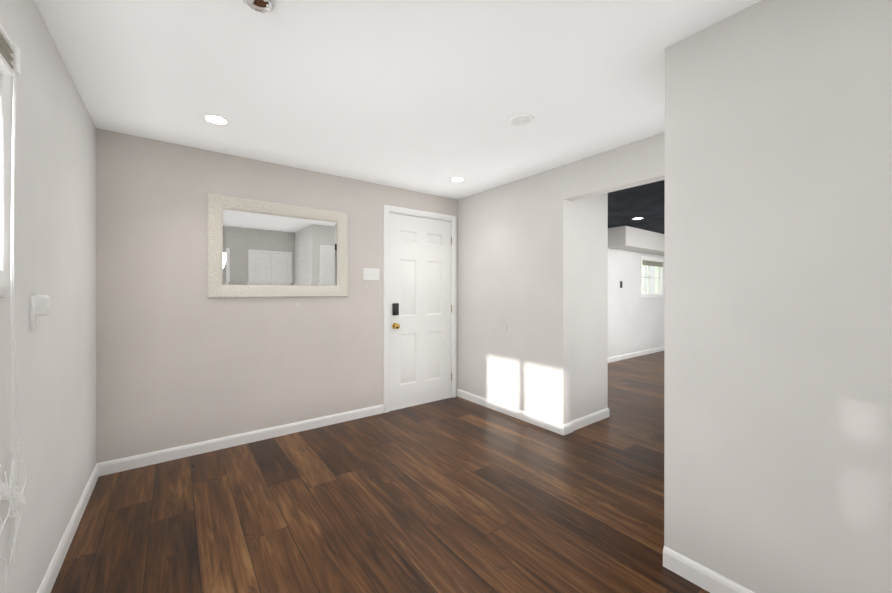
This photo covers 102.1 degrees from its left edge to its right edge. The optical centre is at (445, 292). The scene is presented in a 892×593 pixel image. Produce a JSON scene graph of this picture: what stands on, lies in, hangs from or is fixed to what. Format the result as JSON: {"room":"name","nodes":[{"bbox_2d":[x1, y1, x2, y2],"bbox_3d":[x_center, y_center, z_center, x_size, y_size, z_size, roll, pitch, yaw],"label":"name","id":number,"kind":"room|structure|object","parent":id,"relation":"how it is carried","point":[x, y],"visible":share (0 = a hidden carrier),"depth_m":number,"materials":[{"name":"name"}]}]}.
{"room":"entryway","nodes":[
{"label":"entryway","id":0,"kind":"room"},
{"bbox_2d":[0,0,95,592],"bbox_3d":[-1.230,0.064,0.845,0.120,2.290,3.720,0,0,-37],"label":"wall","id":1,"kind":"structure","parent":0,"point":[55,209],"depth_m":1.46,"materials":[{"name":"beige paint"}]},
{"bbox_2d":[0,464,4,530],"bbox_3d":[-1.270,0.595,1.023,0.012,0.199,0.081,0,0,-37],"label":"loop","id":2,"kind":"object","parent":1,"relation":"attached to","point":[0,499],"visible":0.62,"depth_m":1.04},
{"bbox_2d":[0,72,10,296],"bbox_3d":[-1.028,-0.356,0.592,0.137,0.736,1.202,0,0,-37],"label":"window","id":3,"kind":"structure","parent":1,"relation":"in","point":[5,206],"depth_m":1.06,"materials":[{"name":"white paint"}]},
{"bbox_2d":[0,471,12,585],"bbox_3d":[-1.289,0.694,1.052,0.010,0.335,0.098,0,0,-37],"label":"loop","id":4,"kind":"object","parent":1,"relation":"attached to","point":[4,560],"visible":0.98,"depth_m":1.06,"materials":[{"name":"white"}]},
{"bbox_2d":[0,24,19,75],"bbox_3d":[-0.958,-0.671,0.642,0.036,0.090,1.012,0,0,-37],"label":"window shade","id":5,"kind":"object","parent":1,"relation":"attached to","point":[9,57],"visible":1,"depth_m":1.01,"materials":[{"name":"beige fabric"}]},
{"bbox_2d":[11,72,14,452],"bbox_3d":[-1.278,-0.099,1.064,0.036,1.176,0.116,0,0,-37],"label":"blind cord","id":6,"kind":"object","parent":5,"relation":"hanging from","point":[12,192],"visible":1,"depth_m":1.06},
{"bbox_2d":[13,74,17,441],"bbox_3d":[-1.293,-0.109,1.085,0.036,1.156,0.144,0,0,-37],"label":"blind cord","id":7,"kind":"object","parent":5,"relation":"hanging from","point":[15,371],"visible":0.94,"depth_m":1.08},
{"bbox_2d":[9,458,16,564],"bbox_3d":[-1.334,0.671,1.110,0.014,0.318,0.088,0,0,-37],"label":"loop","id":8,"kind":"object","parent":1,"relation":"attached to","point":[12,511],"visible":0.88,"depth_m":1.10,"materials":[{"name":"white"}]},
{"bbox_2d":[0,480,25,506],"bbox_3d":[-1.321,0.611,1.093,0.022,0.160,0.207,0,0,-37],"label":"tassels","id":9,"kind":"object","parent":1,"relation":"attached to","point":[6,494],"visible":0.94,"depth_m":1.09,"materials":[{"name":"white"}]},
{"bbox_2d":[8,462,18,550],"bbox_3d":[-1.327,0.662,1.105,0.006,0.297,0.071,0,0,-37],"label":"loop","id":10,"kind":"object","parent":1,"relation":"attached to","point":[15,516],"visible":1,"depth_m":1.12,"materials":[{"name":"white"}]},
{"bbox_2d":[11,448,17,555],"bbox_3d":[-1.343,0.660,1.122,0.012,0.346,0.063,0,0,-37],"label":"loop","id":11,"kind":"object","parent":1,"relation":"attached to","point":[15,504],"visible":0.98,"depth_m":1.12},
{"bbox_2d":[11,459,18,516],"bbox_3d":[-1.340,0.601,1.120,0.009,0.175,0.078,0,0,-37],"label":"loop","id":12,"kind":"object","parent":1,"relation":"attached to","point":[17,487],"visible":0.81,"depth_m":1.11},
{"bbox_2d":[13,454,21,567],"bbox_3d":[-1.358,0.687,1.143,0.013,0.357,0.051,0,0,-37],"label":"loop","id":13,"kind":"object","parent":1,"relation":"attached to","point":[20,505],"visible":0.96,"depth_m":1.15,"materials":[{"name":"white"}]},
{"bbox_2d":[15,451,19,551],"bbox_3d":[-1.357,0.653,1.143,0.012,0.322,0.050,0,0,-37],"label":"loop","id":14,"kind":"object","parent":1,"relation":"attached to","point":[15,487],"visible":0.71,"depth_m":1.13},
{"bbox_2d":[17,440,26,532],"bbox_3d":[-1.380,0.623,1.171,0.012,0.308,0.064,0,0,-37],"label":"loop","id":15,"kind":"object","parent":1,"relation":"attached to","point":[25,474],"visible":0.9,"depth_m":1.18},
{"bbox_2d":[30,295,50,330],"bbox_3d":[-1.493,0.072,1.330,0.042,0.128,0.076,0,0,-37],"label":"light switch","id":16,"kind":"object","parent":1,"relation":"attached to","point":[39,305],"visible":1,"depth_m":1.31,"materials":[{"name":"white plastic"}]},
{"bbox_2d":[37,463,100,592],"bbox_3d":[-1.213,1.166,0.934,0.013,0.085,3.600,0,0,-37],"label":"baseboard","id":17,"kind":"structure","parent":1,"relation":"attached to","point":[49,579],"depth_m":1.70,"materials":[{"name":"white paint"}]},
{"bbox_2d":[96,128,663,462],"bbox_3d":[1.660,0.057,5.421,10.240,2.290,0.120,0,0,-37],"label":"wall","id":18,"kind":"structure","parent":0,"point":[182,359],"depth_m":2.77,"materials":[{"name":"beige paint"}]},
{"bbox_2d":[101,404,383,475],"bbox_3d":[-1.449,1.163,3.000,2.058,0.085,0.013,0,0,-37],"label":"baseboard","id":19,"kind":"structure","parent":18,"relation":"attached to","point":[132,462],"depth_m":2.81,"materials":[{"name":"white paint"}]},
{"bbox_2d":[207,194,347,297],"bbox_3d":[-1.363,-0.357,3.053,1.101,0.785,0.028,0,0,-37],"label":"mirror","id":20,"kind":"object","parent":18,"relation":"attached to","point":[256,248],"visible":1,"depth_m":3.00,"materials":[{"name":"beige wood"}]},
{"bbox_2d":[363,268,378,279],"bbox_3d":[-0.730,-0.183,3.537,0.172,0.118,0.016,0,0,-37],"label":"switch plate","id":21,"kind":"object","parent":18,"relation":"attached to","point":[370,273],"visible":1,"depth_m":3.53,"materials":[{"name":"white plastic"}]},
{"bbox_2d":[383,205,455,412],"bbox_3d":[-0.286,0.158,3.945,0.935,2.093,0.137,0,0,-37],"label":"door frame","id":22,"kind":"structure","parent":18,"relation":"attached to","point":[387,209],"depth_m":3.71,"materials":[{"name":"white paint"}]},
{"bbox_2d":[389,213,451,409],"bbox_3d":[-0.244,0.187,3.902,0.811,2.010,0.115,0,0,-37],"label":"door","id":23,"kind":"structure","parent":18,"relation":"in","point":[420,308],"depth_m":3.89,"materials":[{"name":"white paint"}]},
{"bbox_2d":[608,346,663,362],"bbox_3d":[3.211,1.158,6.505,6.220,0.085,0.013,0,0,-37],"label":"baseboard","id":24,"kind":"structure","parent":18,"relation":"attached to","point":[631,355],"depth_m":6.74,"materials":[{"name":"white paint"}]},
{"bbox_2d":[640,255,663,297],"bbox_3d":[4.084,-0.311,7.221,0.998,0.818,0.154,0,0,-37],"label":"window","id":25,"kind":"structure","parent":18,"relation":"in","point":[656,262],"depth_m":7.24,"materials":[{"name":"white paint"}]},
{"bbox_2d":[51,351,709,592],"bbox_3d":[3.199,1.255,3.377,10.240,0.100,5.240,0,0,-37],"label":"floor","id":26,"kind":"structure","parent":0,"point":[456,494],"depth_m":1.99,"materials":[{"name":"brown wood"}]},
{"bbox_2d":[34,0,760,233],"bbox_3d":[3.199,-1.135,3.373,10.240,0.100,5.240,0,0,-37],"label":"ceiling","id":27,"kind":"structure","parent":0,"point":[431,97],"depth_m":1.83,"materials":[{"name":"white paint"}]},
{"bbox_2d":[201,113,230,125],"bbox_3d":[-1.438,-1.080,2.251,0.158,0.006,0.158,0,0,-37],"label":"recessed light","id":28,"kind":"object","parent":27,"relation":"in","point":[215,119],"visible":1,"depth_m":2.25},
{"bbox_2d":[243,0,273,13],"bbox_3d":[-0.691,-1.070,1.324,0.104,0.051,0.104,0,0,-37],"label":"ceiling light","id":29,"kind":"object","parent":27,"relation":"attached to","point":[262,6],"visible":0.98,"depth_m":1.32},
{"bbox_2d":[449,177,465,181],"bbox_3d":[0.108,-1.082,3.439,0.158,0.006,0.158,0,0,-37],"label":"recessed light","id":30,"kind":"object","parent":27,"relation":"in","point":[456,179],"visible":1,"depth_m":3.44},
{"bbox_2d":[509,114,534,126],"bbox_3d":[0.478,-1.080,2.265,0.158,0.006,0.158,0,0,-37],"label":"smoke detector","id":31,"kind":"object","parent":27,"relation":"in","point":[524,120],"visible":1,"depth_m":2.26,"materials":[{"name":"white plastic"}]},
{"bbox_2d":[458,132,664,424],"bbox_3d":[1.205,0.060,3.389,0.730,2.290,2.580,0,0,-37],"label":"wall","id":32,"kind":"structure","parent":0,"point":[533,263],"depth_m":3.34,"materials":[{"name":"beige paint"}]},
{"bbox_2d":[457,389,568,435],"bbox_3d":[0.566,1.162,3.621,0.013,0.085,1.443,0,0,-37],"label":"baseboard","id":33,"kind":"structure","parent":32,"relation":"attached to","point":[547,424],"depth_m":3.45,"materials":[{"name":"white paint"}]},
{"bbox_2d":[608,226,664,255],"bbox_3d":[4.302,-0.931,7.106,3.750,0.320,0.360,0,0,-37],"label":"bulkhead soffit","id":34,"kind":"structure","parent":0,"point":[628,238],"depth_m":6.12,"materials":[{"name":"beige paint"}]},
{"bbox_2d":[664,0,891,592],"bbox_3d":[1.715,0.063,1.446,1.010,2.290,1.140,0,0,-37],"label":"wall","id":35,"kind":"structure","parent":0,"point":[778,321],"depth_m":1.29,"materials":[{"name":"beige paint"}]},
{"bbox_2d":[663,546,754,592],"bbox_3d":[1.269,1.166,1.189,0.013,0.085,1.022,0,0,-37],"label":"baseboard","id":36,"kind":"structure","parent":35,"relation":"attached to","point":[701,576],"depth_m":1.48,"materials":[{"name":"white paint"}]},
{"label":"outside","id":37,"kind":"structure","parent":0,"visible":0},
{"bbox_2d":[642,264,643,292],"bbox_3d":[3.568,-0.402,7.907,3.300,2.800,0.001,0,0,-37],"label":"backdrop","id":38,"kind":"structure","parent":37,"point":[642,278],"depth_m":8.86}
]}

